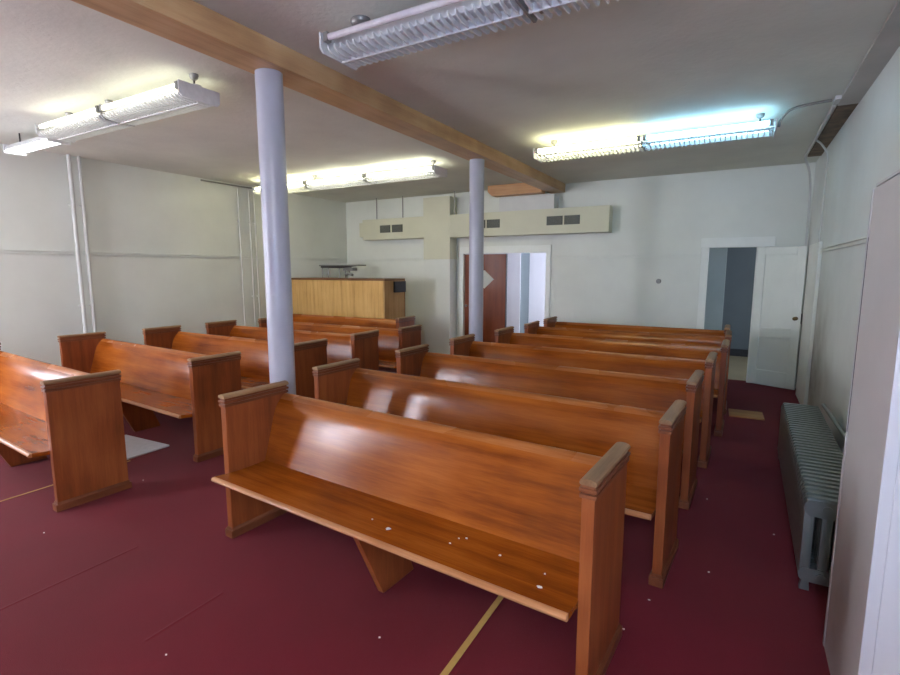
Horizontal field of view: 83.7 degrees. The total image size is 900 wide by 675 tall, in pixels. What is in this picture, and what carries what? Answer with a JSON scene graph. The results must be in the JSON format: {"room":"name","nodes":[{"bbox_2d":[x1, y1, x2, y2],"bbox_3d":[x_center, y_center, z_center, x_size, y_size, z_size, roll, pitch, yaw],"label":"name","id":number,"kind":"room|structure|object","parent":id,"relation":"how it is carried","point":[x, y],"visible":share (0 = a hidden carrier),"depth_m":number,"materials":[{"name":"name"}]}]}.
{"room":"house of worship","nodes":[
{"label":"house of worship","id":0,"kind":"room"},
{"bbox_2d":[0,144,347,365],"bbox_3d":[-4.938,-0.793,6.728,0.150,3.134,10.455,4,9,29],"label":"wall","id":1,"kind":"structure","parent":0,"point":[130,209],"depth_m":7.19,"materials":[{"name":"paint"}]},
{"bbox_2d":[66,154,87,332],"bbox_3d":[-4.872,-0.777,6.614,0.079,3.134,0.056,4,9,29],"label":"pipe","id":2,"kind":"object","parent":1,"relation":"attached to","point":[68,156],"visible":0.66,"depth_m":6.53,"materials":[{"name":"metal"}]},
{"bbox_2d":[76,156,96,331],"bbox_3d":[-4.817,-0.791,6.714,0.075,3.134,0.052,4,9,29],"label":"pipe","id":3,"kind":"object","parent":1,"relation":"attached to","point":[79,166],"visible":0.66,"depth_m":6.63,"materials":[{"name":"metal"}]},
{"bbox_2d":[0,249,346,260],"bbox_3d":[-4.006,-1.316,8.125,0.024,0.046,7.005,4,9,29],"label":"trim","id":4,"kind":"structure","parent":1,"relation":"attached to","point":[1,250],"depth_m":7.29,"materials":[{"name":"paint"}]},
{"bbox_2d":[201,179,251,188],"bbox_3d":[-3.542,-2.494,8.301,0.459,0.130,0.942,4,9,29],"label":"conduit","id":5,"kind":"object","parent":1,"relation":"attached to","point":[201,179],"visible":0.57,"depth_m":8.38,"materials":[{"name":"grey metal"}]},
{"bbox_2d":[237,187,245,325],"bbox_3d":[-3.636,-1.042,8.783,0.055,3.080,0.032,4,9,29],"label":"pipe","id":6,"kind":"object","parent":1,"relation":"attached to","point":[237,187],"visible":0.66,"depth_m":8.71,"materials":[{"name":"metal"}]},
{"bbox_2d":[248,189,255,326],"bbox_3d":[-3.527,-1.068,8.972,0.055,3.080,0.032,4,9,29],"label":"pipe","id":7,"kind":"object","parent":1,"relation":"attached to","point":[253,296],"visible":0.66,"depth_m":8.91,"materials":[{"name":"metal"}]},
{"bbox_2d":[253,193,260,317],"bbox_3d":[-3.472,-1.081,9.066,0.055,3.080,0.032,4,9,29],"label":"pipe","id":8,"kind":"object","parent":1,"relation":"attached to","point":[258,295],"visible":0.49,"depth_m":9.00,"materials":[{"name":"metal"}]},
{"bbox_2d":[0,356,829,674],"bbox_3d":[0.524,0.891,6.328,11.200,0.103,15.200,4,9,29],"label":"floor","id":9,"kind":"structure","parent":0,"point":[120,582],"depth_m":2.63,"materials":[{"name":"red carpet"}]},
{"bbox_2d":[0,460,129,501],"bbox_3d":[-3.159,1.168,3.899,0.013,0.003,1.300,4,9,29],"label":"strip","id":10,"kind":"object","parent":9,"relation":"on","point":[129,460],"visible":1,"depth_m":3.81,"materials":[{"name":"brown wood"}]},
{"bbox_2d":[0,343,131,511],"bbox_3d":[-3.765,0.640,4.343,2.704,0.931,0.595,5,9,33],"label":"pew","id":11,"kind":"object","parent":9,"relation":"on","point":[73,417],"visible":1,"depth_m":3.71,"materials":[{"name":"brown wood"}]},
{"bbox_2d":[125,435,168,459],"bbox_3d":[-3.089,1.041,4.801,0.680,0.014,0.400,4,9,26],"label":"board","id":12,"kind":"object","parent":9,"relation":"on","point":[135,446],"visible":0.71,"depth_m":4.78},
{"bbox_2d":[57,331,241,462],"bbox_3d":[-3.286,0.518,5.279,2.819,0.924,0.595,5,9,33],"label":"pew","id":13,"kind":"object","parent":9,"relation":"on","point":[178,384],"visible":0.73,"depth_m":5.10,"materials":[{"name":"brown wood"}]},
{"bbox_2d":[142,325,327,398],"bbox_3d":[-2.652,0.420,5.941,2.737,0.940,0.595,4,9,30],"label":"pew","id":14,"kind":"object","parent":9,"relation":"on","point":[254,362],"visible":0.47,"depth_m":5.91,"materials":[{"name":"brown wood"}]},
{"bbox_2d":[255,68,295,394],"bbox_3d":[-1.215,-0.292,3.568,0.240,2.986,0.240,4,9,29],"label":"support column","id":15,"kind":"structure","parent":9,"relation":"on","point":[268,82],"depth_m":3.44,"materials":[{"name":"paint"}]},
{"bbox_2d":[205,320,378,370],"bbox_3d":[-2.201,0.318,6.698,2.693,0.940,0.595,4,9,28],"label":"pew","id":16,"kind":"object","parent":9,"relation":"on","point":[363,346],"visible":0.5,"depth_m":6.46,"materials":[{"name":"brown wood"}]},
{"bbox_2d":[258,318,421,368],"bbox_3d":[-1.697,0.235,7.313,2.686,0.940,0.595,4,9,29],"label":"pew","id":17,"kind":"object","parent":9,"relation":"on","point":[390,340],"visible":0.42,"depth_m":7.01,"materials":[{"name":"brown wood"}]},
{"bbox_2d":[291,277,404,318],"bbox_3d":[-1.954,-0.364,9.569,2.260,1.525,0.626,4,9,29],"label":"counter","id":18,"kind":"object","parent":9,"relation":"on","point":[345,297],"depth_m":9.13,"materials":[{"name":"brown wood"}]},
{"bbox_2d":[319,265,365,277],"bbox_3d":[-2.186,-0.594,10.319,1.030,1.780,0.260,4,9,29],"label":"table","id":19,"kind":"object","parent":18,"relation":"on","point":[348,268],"visible":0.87,"depth_m":10.10,"materials":[{"name":"grey metal"}]},
{"bbox_2d":[393,281,405,292],"bbox_3d":[-0.902,-0.912,9.033,0.038,0.195,0.335,4,9,29],"label":"speaker box","id":20,"kind":"object","parent":18,"relation":"attached to","point":[399,286],"visible":1,"depth_m":9.00,"materials":[{"name":"black plastic"}]},
{"bbox_2d":[293,314,415,328],"bbox_3d":[-1.939,0.052,8.672,2.822,0.940,0.595,4,9,28],"label":"pew","id":21,"kind":"object","parent":9,"relation":"on","point":[396,323],"visible":0.27,"depth_m":8.67,"materials":[{"name":"brown wood"}]},
{"bbox_2d":[211,380,630,674],"bbox_3d":[-0.346,0.871,2.660,2.348,0.924,0.595,5,9,33],"label":"pew","id":22,"kind":"object","parent":9,"relation":"on","point":[558,513],"visible":1,"depth_m":2.50,"materials":[{"name":"brown wood"}]},
{"bbox_2d":[440,596,503,674],"bbox_3d":[0.059,1.391,2.246,0.029,0.003,2.200,4,9,29],"label":"tape","id":23,"kind":"object","parent":9,"relation":"on","point":[473,634],"visible":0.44,"depth_m":2.31,"materials":[{"name":"yellow plastic"}]},
{"bbox_2d":[469,158,483,341],"bbox_3d":[0.325,-0.652,6.235,0.240,2.986,0.240,4,9,29],"label":"support column","id":24,"kind":"structure","parent":9,"relation":"on","point":[476,184],"depth_m":6.11,"materials":[{"name":"paint"}]},
{"bbox_2d":[312,358,686,588],"bbox_3d":[0.118,0.762,3.482,2.662,0.919,0.595,5,9,33],"label":"pew","id":25,"kind":"object","parent":9,"relation":"on","point":[654,437],"visible":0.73,"depth_m":3.28,"materials":[{"name":"brown wood"}]},
{"bbox_2d":[395,344,703,509],"bbox_3d":[0.677,0.646,4.334,2.622,0.921,0.595,5,9,32],"label":"pew","id":26,"kind":"object","parent":9,"relation":"on","point":[658,393],"visible":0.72,"depth_m":4.24,"materials":[{"name":"brown wood"}]},
{"bbox_2d":[449,334,717,467],"bbox_3d":[1.184,0.541,5.041,2.576,0.940,0.595,5,9,31],"label":"pew","id":27,"kind":"object","parent":9,"relation":"on","point":[466,345],"visible":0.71,"depth_m":4.96,"materials":[{"name":"brown wood"}]},
{"bbox_2d":[494,326,729,436],"bbox_3d":[1.744,0.434,5.837,2.571,0.940,0.595,5,9,30],"label":"pew","id":28,"kind":"object","parent":9,"relation":"on","point":[505,335],"visible":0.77,"depth_m":5.76,"materials":[{"name":"brown wood"}]},
{"bbox_2d":[524,321,731,413],"bbox_3d":[2.220,0.332,6.594,2.535,0.940,0.595,4,9,29],"label":"pew","id":29,"kind":"object","parent":9,"relation":"on","point":[533,327],"visible":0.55,"depth_m":6.65,"materials":[{"name":"brown wood"}]},
{"bbox_2d":[543,316,730,336],"bbox_3d":[2.595,0.241,7.268,2.501,0.940,0.595,4,9,30],"label":"pew","id":30,"kind":"object","parent":9,"relation":"on","point":[552,321],"visible":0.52,"depth_m":7.39,"materials":[{"name":"brown wood"}]},
{"bbox_2d":[728,408,764,419],"bbox_3d":[3.455,0.896,5.869,0.350,0.016,0.320,4,9,27],"label":"wooden plank","id":31,"kind":"object","parent":9,"relation":"on","point":[732,412],"visible":1,"depth_m":5.83,"materials":[{"name":"brown wood"}]},
{"bbox_2d":[777,403,842,590],"bbox_3d":[2.511,0.965,3.492,0.280,0.515,2.225,4,9,30],"label":"radiator","id":32,"kind":"object","parent":9,"relation":"on","point":[810,457],"visible":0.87,"depth_m":2.92,"materials":[{"name":"silver metal"}]},
{"bbox_2d":[823,169,899,674],"bbox_3d":[1.697,0.434,1.796,0.360,2.020,0.614,4,9,29],"label":"door","id":33,"kind":"structure","parent":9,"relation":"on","point":[861,636],"depth_m":1.75,"materials":[{"name":"paint"}]},
{"bbox_2d":[0,0,896,202],"bbox_3d":[-1.238,-2.113,4.415,8.775,0.100,10.855,4,9,29],"label":"ceiling","id":34,"kind":"structure","parent":0,"point":[621,69],"depth_m":3.98,"materials":[{"name":"paint"}]},
{"bbox_2d":[3,133,70,155],"bbox_3d":[-4.325,-2.071,5.240,1.000,0.204,0.200,4,9,29],"label":"strip light","id":35,"kind":"object","parent":34,"relation":"hanging from","point":[22,148],"visible":0.7,"depth_m":5.25,"materials":[{"name":"white metal"}]},
{"bbox_2d":[4,136,61,152],"bbox_3d":[-4.325,-2.029,5.246,1.000,0.060,0.200,4,9,29],"label":"hood","id":36,"kind":"object","parent":35,"relation":"attached to","point":[37,143],"depth_m":5.25,"materials":[{"name":"white plastic"}]},
{"bbox_2d":[35,73,219,142],"bbox_3d":[-2.841,-1.940,4.308,2.234,0.213,0.334,4,9,29],"label":"fluorescent light","id":37,"kind":"object","parent":34,"relation":"hanging from","point":[180,97],"visible":1,"depth_m":4.10,"materials":[{"name":"white metal"}]},
{"bbox_2d":[71,0,564,193],"bbox_3d":[-0.737,-1.952,4.147,0.260,0.146,10.455,4,9,29],"label":"ceiling beam","id":38,"kind":"structure","parent":34,"relation":"attached to","point":[190,24],"depth_m":3.43,"materials":[{"name":"brown wood"}]},
{"bbox_2d":[252,160,446,194],"bbox_3d":[-1.652,-2.382,7.585,3.534,0.213,0.334,4,9,29],"label":"fluorescent light","id":39,"kind":"object","parent":34,"relation":"hanging from","point":[434,171],"visible":0.83,"depth_m":7.22,"materials":[{"name":"white metal"}]},
{"bbox_2d":[319,0,618,70],"bbox_3d":[0.373,-1.690,2.452,2.414,0.213,0.334,4,9,29],"label":"fluorescent light","id":40,"kind":"object","parent":34,"relation":"hanging from","point":[367,41],"visible":1,"depth_m":2.68,"materials":[{"name":"white metal"}]},
{"bbox_2d":[488,183,544,196],"bbox_3d":[1.133,-2.541,8.641,0.985,0.179,0.180,4,9,29],"label":"lintel beam","id":41,"kind":"structure","parent":34,"relation":"attached to","point":[517,189],"depth_m":8.59,"materials":[{"name":"brown wood"}]},
{"bbox_2d":[533,113,776,162],"bbox_3d":[2.027,-2.067,5.247,2.324,0.213,0.334,4,9,29],"label":"fluorescent light","id":42,"kind":"object","parent":34,"relation":"hanging from","point":[763,129],"visible":1,"depth_m":5.12,"materials":[{"name":"white metal"}]},
{"bbox_2d":[777,99,831,126],"bbox_3d":[3.138,-1.994,4.470,0.059,0.142,0.418,-5,9,-34],"label":"conduit","id":43,"kind":"object","parent":34,"relation":"attached to","point":[829,100],"visible":1,"depth_m":4.45,"materials":[{"name":"grey metal"}]},
{"bbox_2d":[808,103,858,156],"bbox_3d":[4.070,-2.186,5.406,0.145,0.019,2.350,4,9,29],"label":"board","id":44,"kind":"object","parent":34,"relation":"attached to","point":[841,113],"visible":0.78,"depth_m":5.11,"materials":[{"name":"brown wood"}]},
{"bbox_2d":[832,95,841,104],"bbox_3d":[3.301,-2.027,4.285,0.043,0.033,0.160,4,9,29],"label":"junction box","id":45,"kind":"object","parent":34,"relation":"attached to","point":[837,98],"visible":1,"depth_m":4.23,"materials":[{"name":"paint"}]},
{"bbox_2d":[837,0,899,105],"bbox_3d":[1.608,-1.611,1.151,0.155,0.022,7.550,4,9,29],"label":"soffit box","id":46,"kind":"object","parent":34,"relation":"attached to","point":[886,42],"visible":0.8,"depth_m":3.45,"materials":[{"name":"white paint"}]},
{"bbox_2d":[467,253,520,332],"bbox_3d":[0.216,-1.213,11.282,2.910,2.750,0.015,4,9,29],"label":"wall","id":47,"kind":"structure","parent":0,"point":[514,259],"depth_m":10.65,"materials":[{"name":"paint"}]},
{"bbox_2d":[520,253,529,332],"bbox_3d":[1.518,-1.154,10.843,0.210,2.750,0.510,4,9,29],"label":"wall","id":48,"kind":"structure","parent":0,"point":[525,257],"depth_m":10.80,"materials":[{"name":"paint"}]},
{"bbox_2d":[528,253,545,326],"bbox_3d":[1.027,-1.242,11.498,6.700,2.750,0.150,4,9,29],"label":"wall","id":49,"kind":"structure","parent":0,"point":[537,272],"depth_m":10.93,"materials":[{"name":"paint"}]},
{"bbox_2d":[346,162,815,375],"bbox_3d":[1.388,-1.123,9.179,8.775,3.134,0.120,4,9,29],"label":"wall","id":50,"kind":"structure","parent":0,"point":[664,214],"depth_m":8.12,"materials":[{"name":"paint"}]},
{"bbox_2d":[347,258,423,260],"bbox_3d":[-1.330,-1.649,10.593,2.155,0.046,0.024,4,9,29],"label":"trim","id":51,"kind":"structure","parent":50,"relation":"attached to","point":[364,259],"depth_m":10.65,"materials":[{"name":"paint"}]},
{"bbox_2d":[359,191,612,353],"bbox_3d":[0.371,-1.169,9.526,5.152,3.132,0.278,4,9,29],"label":"air duct","id":52,"kind":"object","parent":50,"relation":"attached to","point":[440,225],"visible":0.91,"depth_m":9.57,"materials":[{"name":"beige paint"}]},
{"bbox_2d":[380,225,389,232],"bbox_3d":[-1.319,-2.205,10.208,0.260,0.147,0.006,4,9,29],"label":"vent grille","id":53,"kind":"object","parent":52,"relation":"attached to","point":[383,228],"depth_m":10.20,"materials":[{"name":"grey metal"}]},
{"bbox_2d":[392,224,402,231],"bbox_3d":[-1.058,-2.185,10.061,0.260,0.147,0.006,4,9,29],"label":"vent grille","id":54,"kind":"object","parent":52,"relation":"attached to","point":[395,227],"depth_m":10.05,"materials":[{"name":"grey metal"}]},
{"bbox_2d":[487,219,499,227],"bbox_3d":[0.775,-2.045,9.021,0.255,0.147,0.006,4,9,29],"label":"vent grille","id":55,"kind":"object","parent":52,"relation":"attached to","point":[491,223],"depth_m":9.01,"materials":[{"name":"grey metal"}]},
{"bbox_2d":[547,216,562,224],"bbox_3d":[1.760,-1.970,8.463,0.275,0.147,0.006,4,9,29],"label":"vent grille","id":56,"kind":"object","parent":52,"relation":"attached to","point":[551,220],"depth_m":8.45,"materials":[{"name":"grey metal"}]},
{"bbox_2d":[564,215,579,224],"bbox_3d":[2.019,-1.950,8.316,0.260,0.147,0.006,4,9,29],"label":"vent grille","id":57,"kind":"object","parent":52,"relation":"attached to","point":[568,219],"depth_m":8.31,"materials":[{"name":"grey metal"}]},
{"bbox_2d":[465,254,507,342],"bbox_3d":[0.665,-0.601,9.623,0.872,1.960,0.106,4,9,29],"label":"door","id":58,"kind":"structure","parent":50,"relation":"in","point":[495,265],"depth_m":9.52,"materials":[{"name":"brown wood"}]},
{"bbox_2d":[459,245,550,335],"bbox_3d":[0.980,-0.638,9.395,1.830,2.115,0.026,4,9,29],"label":"trim","id":59,"kind":"structure","parent":50,"relation":"attached to","point":[522,248],"depth_m":9.19,"materials":[{"name":"paint"}]},
{"bbox_2d":[552,254,700,258],"bbox_3d":[2.808,-1.333,8.247,2.350,0.046,0.024,4,9,29],"label":"trim","id":60,"kind":"structure","parent":50,"relation":"attached to","point":[648,255],"depth_m":8.18,"materials":[{"name":"paint"}]},
{"bbox_2d":[696,236,775,382],"bbox_3d":[4.235,-0.409,7.546,0.954,2.155,0.026,4,9,29],"label":"trim","id":61,"kind":"structure","parent":50,"relation":"attached to","point":[765,241],"depth_m":7.53,"materials":[{"name":"paint"}]},
{"bbox_2d":[747,246,807,389],"bbox_3d":[4.619,-0.280,7.131,0.106,1.985,0.618,-5,9,-35],"label":"door","id":62,"kind":"structure","parent":50,"relation":"in","point":[781,271],"depth_m":7.13,"materials":[{"name":"paint"}]},
{"bbox_2d":[704,248,727,329],"bbox_3d":[4.132,-0.872,8.750,1.145,2.750,0.120,4,9,29],"label":"wall partition","id":63,"kind":"structure","parent":0,"point":[717,263],"depth_m":8.48,"materials":[{"name":"paint"}]},
{"bbox_2d":[722,247,756,349],"bbox_3d":[6.275,-0.961,9.413,4.500,2.750,0.150,4,9,29],"label":"wall","id":64,"kind":"structure","parent":0,"point":[740,266],"depth_m":9.74,"materials":[{"name":"paint"}]},
{"bbox_2d":[730,349,747,356],"bbox_3d":[5.803,0.309,9.758,3.490,0.140,0.020,4,9,29],"label":"baseboard","id":65,"kind":"structure","parent":64,"relation":"attached to","point":[733,352],"depth_m":9.83,"materials":[{"name":"black plastic"}]},
{"bbox_2d":[795,46,899,453],"bbox_3d":[2.462,-0.227,2.533,0.150,3.134,10.455,4,9,29],"label":"wall","id":66,"kind":"structure","parent":0,"point":[865,151],"depth_m":4.38,"materials":[{"name":"paint"}]},
{"bbox_2d":[796,241,822,404],"bbox_3d":[4.473,-0.160,6.278,0.035,2.000,0.960,4,9,29],"label":"trim","id":67,"kind":"structure","parent":66,"relation":"attached to","point":[815,254],"depth_m":6.09,"materials":[{"name":"paint"}]},
{"bbox_2d":[804,104,835,245],"bbox_3d":[4.103,-0.674,5.852,0.141,3.132,2.858,5,9,32],"label":"conduit","id":68,"kind":"object","parent":66,"relation":"attached to","point":[834,105],"visible":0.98,"depth_m":6.49,"materials":[{"name":"metal"}]},
{"bbox_2d":[816,139,828,241],"bbox_3d":[4.168,-1.648,5.676,0.246,1.110,0.039,-4,8,-25],"label":"pipe","id":69,"kind":"object","parent":66,"relation":"attached to","point":[817,140],"visible":1,"depth_m":5.71,"materials":[{"name":"metal"}]},
{"bbox_2d":[821,403,845,439],"bbox_3d":[2.826,0.934,3.623,0.043,0.541,2.178,4,9,30],"label":"pipe","id":70,"kind":"object","parent":66,"relation":"attached to","point":[829,413],"visible":0.21,"depth_m":3.98,"materials":[{"name":"silver metal"}]},
{"bbox_2d":[821,236,866,251],"bbox_3d":[3.107,-0.731,3.781,0.024,0.046,4.440,4,9,29],"label":"trim","id":71,"kind":"structure","parent":66,"relation":"attached to","point":[862,240],"depth_m":4.35,"materials":[{"name":"paint"}]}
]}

